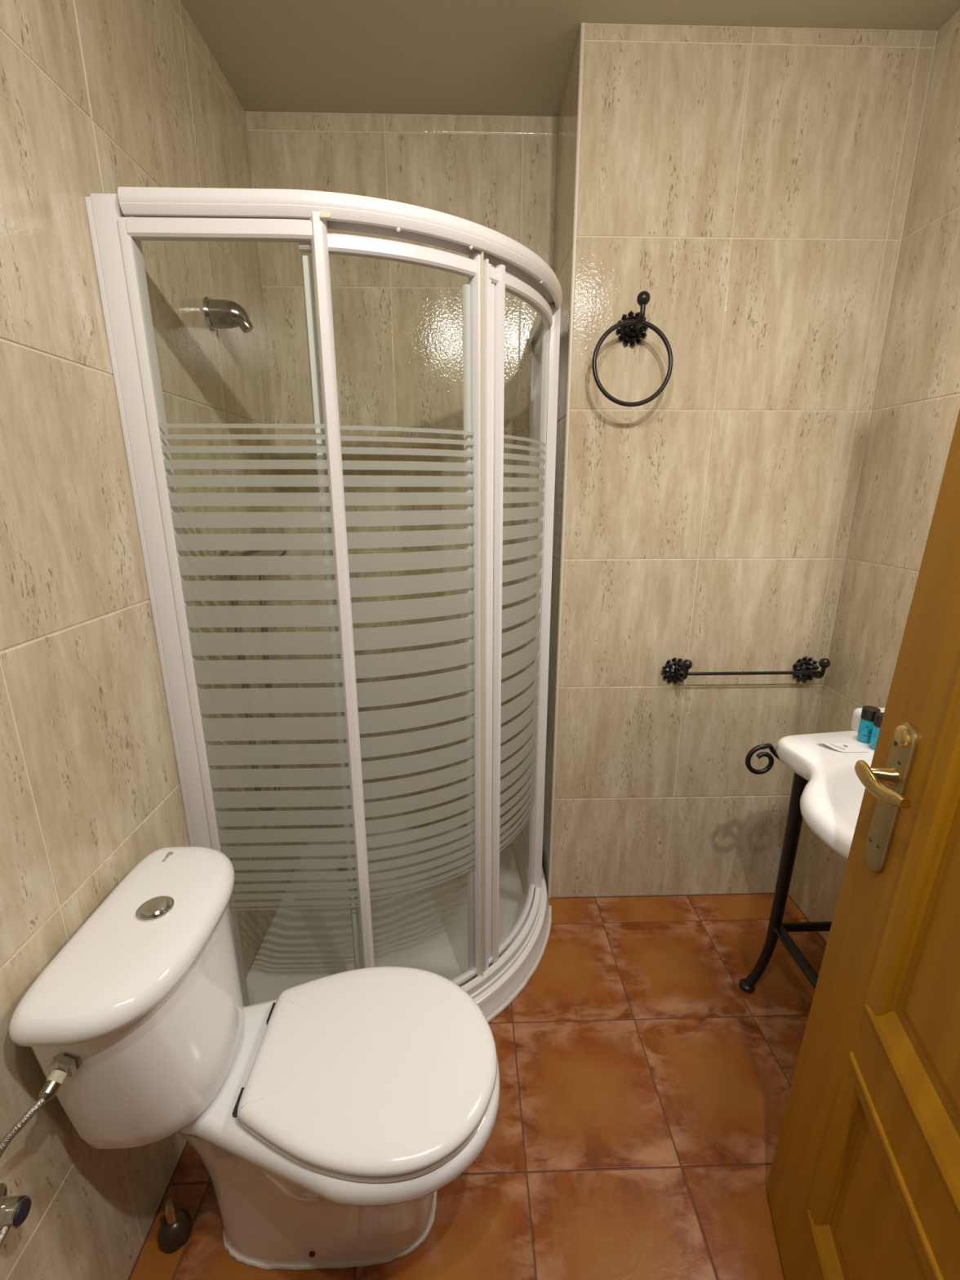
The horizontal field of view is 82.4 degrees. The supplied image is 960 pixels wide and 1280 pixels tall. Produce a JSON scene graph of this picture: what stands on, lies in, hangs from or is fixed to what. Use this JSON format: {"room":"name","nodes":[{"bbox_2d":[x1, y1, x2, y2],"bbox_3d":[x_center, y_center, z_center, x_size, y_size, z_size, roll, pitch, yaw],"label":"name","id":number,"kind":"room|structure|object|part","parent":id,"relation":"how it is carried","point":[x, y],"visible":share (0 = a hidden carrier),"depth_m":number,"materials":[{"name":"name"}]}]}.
{"room":"bathroom","nodes":[
{"label":"bathroom","id":0,"kind":"room"},
{"bbox_2d":[0,0,311,1279],"bbox_3d":[-0.700,-0.093,0.960,0.120,2.405,2.138,0,15,-2],"label":"wall","id":1,"kind":"structure","parent":0,"point":[97,96],"depth_m":0.89,"materials":[{"name":"tile"}]},
{"bbox_2d":[0,1182,31,1230],"bbox_3d":[-0.602,0.727,0.694,0.048,0.056,0.055,0,15,-2],"label":"valve","id":2,"kind":"object","parent":1,"relation":"attached to","point":[14,1210],"visible":1,"depth_m":0.69,"materials":[{"name":"silver metal"}]},
{"bbox_3d":[-0.580,0.726,0.695,0.004,0.026,0.026,-1,15,-3],"label":"knob","id":3,"kind":"part","parent":2,"relation":"part of","materials":[{"name":"plastic"}]},
{"bbox_2d":[202,296,253,333],"bbox_3d":[-0.605,-0.788,1.329,0.101,0.077,0.073,0,15,-2],"label":"shower","id":4,"kind":"object","parent":1,"relation":"attached to","point":[218,313],"visible":1,"depth_m":1.31,"materials":[{"name":"silver metal"}]},
{"bbox_2d":[219,550,288,810],"bbox_3d":[-0.614,0.120,1.582,0.081,0.788,0.392,0,15,-2],"label":"shower mixer","id":5,"kind":"object","parent":1,"relation":"attached to","point":[222,553],"visible":0.22,"depth_m":1.49,"materials":[{"name":"silver metal"}]},
{"bbox_3d":[-0.595,-0.185,1.319,0.052,0.052,0.046,0,15,-2],"label":"knob","id":6,"kind":"part","parent":5,"relation":"part of","materials":[{"name":"silver metal"}]},
{"bbox_3d":[-0.605,-0.277,1.653,0.052,0.052,0.046,0,15,-2],"label":"knob","id":7,"kind":"part","parent":5,"relation":"part of","materials":[{"name":"silver metal"}]},
{"bbox_2d":[244,111,557,830],"bbox_3d":[-0.224,-0.364,1.945,0.897,2.405,0.120,0,15,-2],"label":"wall","id":8,"kind":"structure","parent":0,"point":[397,326],"depth_m":1.70,"materials":[{"name":"tile"}]},
{"bbox_2d":[128,893,826,1279],"bbox_3d":[0.234,1.173,1.074,1.973,0.100,2.638,0,15,-2],"label":"floor","id":9,"kind":"structure","parent":0,"point":[644,1094],"depth_m":1.23,"materials":[{"name":"tile"}]},
{"bbox_2d":[157,1198,192,1253],"bbox_3d":[-0.578,1.089,1.031,0.058,0.085,0.057,0,15,-2],"label":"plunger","id":10,"kind":"object","parent":9,"relation":"on","point":[175,1229],"visible":1,"depth_m":1.02,"materials":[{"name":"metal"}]},
{"bbox_2d":[8,846,500,1270],"bbox_3d":[-0.294,0.774,0.969,0.658,0.733,0.380,0,15,-2],"label":"toilet","id":11,"kind":"object","parent":9,"relation":"on","point":[326,1118],"visible":1,"depth_m":0.88,"materials":[{"name":"white ceramic"}]},
{"bbox_2d":[0,1052,81,1247],"bbox_3d":[-0.572,0.648,0.673,0.037,0.181,0.171,5,16,17],"label":"supply hose","id":12,"kind":"object","parent":11,"relation":"attached to","point":[64,1065],"visible":1,"depth_m":0.70,"materials":[{"name":"silver metal"}]},
{"bbox_3d":[-0.523,0.451,0.871,0.199,0.042,0.375,0,15,-2],"label":"tank lid","id":13,"kind":"part","parent":11,"relation":"part of","materials":[{"name":"white ceramic"}]},
{"bbox_3d":[-0.521,0.609,0.914,0.193,0.293,0.344,0,15,-2],"label":"tank","id":14,"kind":"part","parent":11,"relation":"part of","materials":[{"name":"white ceramic"}]},
{"bbox_3d":[-0.267,0.935,1.018,0.603,0.388,0.372,0,15,-2],"label":"bowl","id":15,"kind":"part","parent":11,"relation":"part of","materials":[{"name":"white ceramic"}]},
{"bbox_3d":[-0.181,0.720,0.960,0.421,0.026,0.358,0,15,-2],"label":"seat lid","id":16,"kind":"part","parent":11,"relation":"part of","materials":[{"name":"white plastic"}]},
{"bbox_2d":[245,825,551,1022],"bbox_3d":[-0.203,0.901,1.761,0.897,0.070,0.903,0,15,-2],"label":"shower tray","id":17,"kind":"object","parent":9,"relation":"on","point":[426,929],"visible":0.36,"depth_m":1.72,"materials":[{"name":"white ceramic"}]},
{"bbox_2d":[84,186,562,1006],"bbox_3d":[-0.089,0.039,1.419,0.415,1.772,1.212,14,21,42],"label":"shower enclosure","id":18,"kind":"object","parent":17,"relation":"on","point":[303,217],"visible":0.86,"depth_m":1.12,"materials":[{"name":"glass"}]},
{"bbox_3d":[-0.425,0.128,1.126,0.301,1.654,0.008,0,15,-2],"label":"glass pane","id":19,"kind":"part","parent":18,"relation":"part of","materials":[{"name":"glass"}]},
{"bbox_3d":[-0.073,-0.793,1.188,0.381,0.037,1.158,13,20,40],"label":"rail","id":20,"kind":"part","parent":18,"relation":"part of","materials":[{"name":"white metal"}]},
{"bbox_3d":[-0.268,0.115,1.131,0.027,1.703,0.025,-2,15,-8],"label":"post","id":21,"kind":"part","parent":18,"relation":"part of","materials":[{"name":"white metal"}]},
{"bbox_3d":[-0.154,0.115,1.196,0.318,1.646,0.029,-6,17,-22],"label":"glass pane","id":22,"kind":"part","parent":18,"relation":"part of","materials":[{"name":"glass"}]},
{"bbox_3d":[-0.070,0.876,1.645,0.383,0.037,1.161,13,20,40],"label":"rail","id":23,"kind":"part","parent":18,"relation":"part of","materials":[{"name":"white metal"}]},
{"bbox_3d":[0.104,0.051,1.425,0.033,1.646,0.343,8,17,26],"label":"glass pane","id":24,"kind":"part","parent":18,"relation":"part of","materials":[{"name":"glass"}]},
{"bbox_3d":[0.189,-0.048,1.767,0.009,1.654,0.345,0,15,-2],"label":"glass pane","id":25,"kind":"part","parent":18,"relation":"part of","materials":[{"name":"glass"}]},
{"bbox_3d":[0.189,-0.011,1.589,0.025,1.703,0.028,2,15,6],"label":"post","id":26,"kind":"part","parent":18,"relation":"part of","materials":[{"name":"white metal"}]},
{"bbox_2d":[738,742,831,993],"bbox_3d":[0.885,0.719,1.130,0.396,0.744,0.783,0,15,-2],"label":"stand","id":27,"kind":"object","parent":9,"relation":"on","point":[776,928],"visible":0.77,"depth_m":1.44,"materials":[{"name":"black metal"}]},
{"bbox_3d":[0.790,0.646,1.465,0.083,0.704,0.035,0,15,-2],"label":"leg","id":28,"kind":"part","parent":27,"relation":"part of","materials":[{"name":"black metal"}]},
{"bbox_2d":[775,707,884,866],"bbox_3d":[0.865,0.398,1.041,0.454,0.241,0.844,0,15,-2],"label":"washbasin","id":29,"kind":"object","parent":27,"relation":"on","point":[831,799],"visible":0.38,"depth_m":1.21,"materials":[{"name":"white ceramic"}]},
{"bbox_2d":[818,740,868,752],"bbox_3d":[0.866,0.252,1.306,0.095,0.011,0.046,0,15,-2],"label":"paper card","id":30,"kind":"object","parent":29,"relation":"on","point":[842,747],"visible":1,"depth_m":1.31,"materials":[{"name":"white paper"}]},
{"bbox_2d":[857,705,880,743],"bbox_3d":[0.946,0.206,1.334,0.036,0.086,0.036,0,15,-2],"label":"toiletry bottle","id":31,"kind":"object","parent":29,"relation":"on","point":[868,713],"visible":0.84,"depth_m":1.32,"materials":[{"name":"blue plastic"}]},
{"bbox_2d":[862,724,871,737],"bbox_3d":[0.938,0.220,1.323,0.018,0.029,0.003,8,17,27],"label":"print","id":32,"kind":"object","parent":31,"relation":"attached to","point":[867,729],"depth_m":1.32},
{"bbox_2d":[869,712,884,750],"bbox_3d":[0.948,0.217,1.294,0.036,0.086,0.036,0,15,-2],"label":"toiletry bottle","id":33,"kind":"object","parent":29,"relation":"on","point":[878,716],"visible":0.31,"depth_m":1.29,"materials":[{"name":"blue plastic"}]},
{"bbox_2d":[180,0,959,118],"bbox_3d":[0.228,-1.282,0.556,1.973,0.100,2.338,0,15,-2],"label":"ceiling","id":34,"kind":"structure","parent":0,"point":[441,57],"depth_m":1.30,"materials":[{"name":"paint"}]},
{"bbox_2d":[542,22,937,897],"bbox_3d":[0.709,-0.328,1.811,0.960,2.405,0.449,0,15,-2],"label":"wall","id":35,"kind":"structure","parent":0,"point":[754,182],"depth_m":1.50,"materials":[{"name":"tile"}]},
{"bbox_2d":[547,22,584,897],"bbox_3d":[0.239,-0.266,1.585,0.008,2.405,0.008,0,15,-2],"label":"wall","id":36,"kind":"structure","parent":35,"relation":"attached to","point":[582,24],"depth_m":1.49,"materials":[{"name":"beige tile"}]},
{"bbox_2d":[591,290,672,406],"bbox_3d":[0.386,-0.732,1.402,0.206,0.261,0.107,0,15,-2],"label":"towel ring","id":37,"kind":"object","parent":35,"relation":"hanging from","point":[631,330],"visible":1,"depth_m":1.39,"materials":[{"name":"black metal"}]},
{"bbox_3d":[0.399,-0.833,1.336,0.032,0.032,0.032,0,15,-2],"label":"knob","id":38,"kind":"part","parent":37,"relation":"part of","materials":[{"name":"black metal"}]},
{"bbox_2d":[661,656,830,684],"bbox_3d":[0.803,0.096,1.642,0.493,0.106,0.105,0,15,-2],"label":"towel bar","id":39,"kind":"object","parent":35,"relation":"attached to","point":[805,668],"visible":1,"depth_m":1.65,"materials":[{"name":"black metal"}]},
{"bbox_3d":[0.601,0.071,1.591,0.030,0.030,0.030,0,15,-2],"label":"knob","id":40,"kind":"part","parent":39,"relation":"part of","materials":[{"name":"black metal"}]},
{"bbox_3d":[1.007,0.068,1.601,0.030,0.030,0.030,0,15,-2],"label":"knob","id":41,"kind":"part","parent":39,"relation":"part of","materials":[{"name":"black metal"}]},
{"bbox_2d":[787,8,959,942],"bbox_3d":[1.158,-0.049,0.792,0.120,2.405,1.690,0,15,-2],"label":"wall","id":42,"kind":"structure","parent":0,"point":[916,405],"depth_m":1.39,"materials":[{"name":"tile"}]},
{"bbox_3d":[0.254,0.168,0.002,1.733,2.405,0.100,0,15,-2],"label":"wall","id":43,"kind":"structure","parent":0,"visible":0},
{"bbox_2d":[766,408,959,1279],"bbox_3d":[0.505,0.260,0.493,0.087,1.950,0.735,5,17,13],"label":"door","id":44,"kind":"structure","parent":43,"relation":"in","point":[863,1183],"depth_m":0.73,"materials":[{"name":"brown wood"}]},
{"bbox_3d":[0.507,1.100,0.730,0.037,0.205,0.436,5,17,13],"label":"rail","id":45,"kind":"part","parent":44,"relation":"part of","materials":[{"name":"brown wood"}]},
{"bbox_3d":[0.499,0.837,0.658,0.018,0.347,0.441,5,17,13],"label":"moulding","id":46,"kind":"part","parent":44,"relation":"part of","materials":[{"name":"brown wood"}]},
{"bbox_3d":[0.513,0.838,0.654,0.018,0.348,0.443,5,17,13],"label":"panel","id":47,"kind":"part","parent":44,"relation":"part of","materials":[{"name":"brown wood"}]},
{"bbox_3d":[0.533,0.196,0.729,0.019,0.033,0.119,5,17,13],"label":"lever","id":48,"kind":"part","parent":44,"relation":"part of","materials":[{"name":"gold metal"}]},
{"bbox_3d":[0.577,0.225,0.773,0.007,0.232,0.052,5,17,13],"label":"handle plate","id":49,"kind":"part","parent":44,"relation":"part of","materials":[{"name":"gold metal"}]},
{"bbox_3d":[0.519,0.629,0.594,0.037,0.095,0.436,5,17,13],"label":"rail","id":50,"kind":"part","parent":44,"relation":"part of","materials":[{"name":"brown wood"}]},
{"bbox_3d":[0.521,0.016,0.420,0.018,1.187,0.441,5,17,13],"label":"moulding","id":51,"kind":"part","parent":44,"relation":"part of","materials":[{"name":"brown wood"}]},
{"bbox_3d":[0.535,0.017,0.417,0.018,1.188,0.443,5,17,13],"label":"panel","id":52,"kind":"part","parent":44,"relation":"part of","materials":[{"name":"brown wood"}]}
]}

